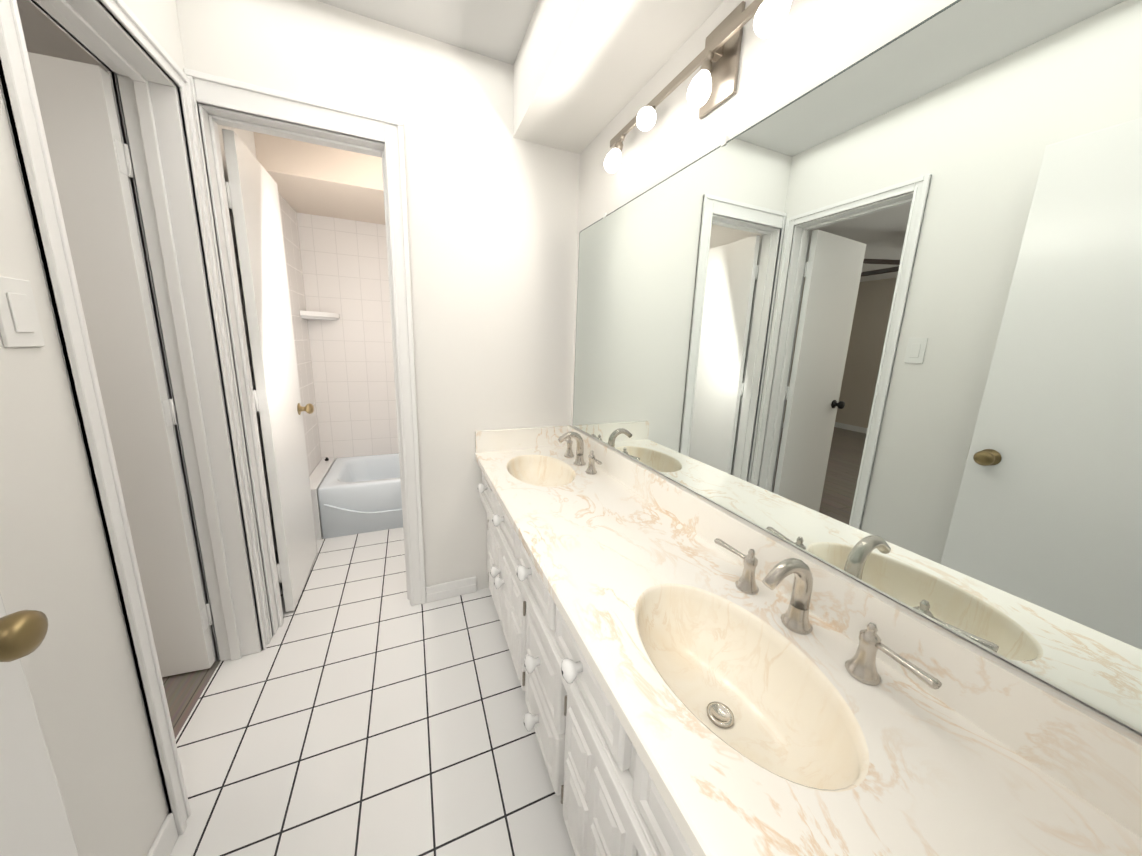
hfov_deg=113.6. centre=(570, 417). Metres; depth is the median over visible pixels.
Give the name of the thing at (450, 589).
baseboard
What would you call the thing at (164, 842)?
baseboard
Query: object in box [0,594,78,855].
entry door
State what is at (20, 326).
light switch
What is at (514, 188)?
wall
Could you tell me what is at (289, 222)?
wall tile
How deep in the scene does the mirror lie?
0.60 m
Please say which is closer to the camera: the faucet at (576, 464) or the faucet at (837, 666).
the faucet at (837, 666)
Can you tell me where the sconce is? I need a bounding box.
[604,0,791,172]
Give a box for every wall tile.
[278,192,321,475]
[297,213,398,459]
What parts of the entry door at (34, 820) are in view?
knob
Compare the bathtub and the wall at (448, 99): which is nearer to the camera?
the wall at (448, 99)
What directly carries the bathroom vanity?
on the floor at (360, 705)
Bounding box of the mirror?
[573,0,1141,733]
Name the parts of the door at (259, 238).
tub door hinge, knob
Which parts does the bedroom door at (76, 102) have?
bedroom door hinge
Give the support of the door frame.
attached to the wall at (82, 681)
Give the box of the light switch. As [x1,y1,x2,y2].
[0,276,44,346]
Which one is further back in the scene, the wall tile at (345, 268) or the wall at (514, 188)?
the wall tile at (345, 268)
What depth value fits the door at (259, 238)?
1.69 m
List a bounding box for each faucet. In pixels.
[557,431,602,474]
[714,538,941,689]
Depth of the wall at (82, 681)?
0.72 m
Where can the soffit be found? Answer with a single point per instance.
(315, 179)
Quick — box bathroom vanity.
[475,425,1141,855]
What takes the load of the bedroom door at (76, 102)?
in the wall at (82, 681)
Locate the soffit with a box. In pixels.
[254,132,384,224]
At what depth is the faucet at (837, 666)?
0.71 m
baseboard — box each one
[147,813,177,855]
[425,576,476,602]
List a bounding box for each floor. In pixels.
[162,660,219,738]
[170,527,575,855]
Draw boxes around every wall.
[0,0,195,855]
[184,0,503,592]
[504,0,1141,735]
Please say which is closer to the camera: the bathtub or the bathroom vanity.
the bathroom vanity
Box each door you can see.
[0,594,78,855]
[28,52,214,676]
[222,129,316,611]
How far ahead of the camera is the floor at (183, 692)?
1.37 m
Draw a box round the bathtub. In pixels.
[309,453,402,539]
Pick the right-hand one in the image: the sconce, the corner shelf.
the sconce
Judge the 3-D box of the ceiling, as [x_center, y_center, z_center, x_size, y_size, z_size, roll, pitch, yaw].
[-2.543,-1.347,0.234,6.510,0.100,5.900,-3,12,-23]
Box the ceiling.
[16,0,537,72]
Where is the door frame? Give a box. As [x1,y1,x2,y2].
[0,0,425,835]
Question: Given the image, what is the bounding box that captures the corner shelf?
[300,311,339,320]
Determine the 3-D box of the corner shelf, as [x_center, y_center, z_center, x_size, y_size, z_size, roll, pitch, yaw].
[-1.784,-0.724,2.663,0.205,0.050,0.205,-3,12,-23]
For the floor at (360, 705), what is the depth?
1.24 m

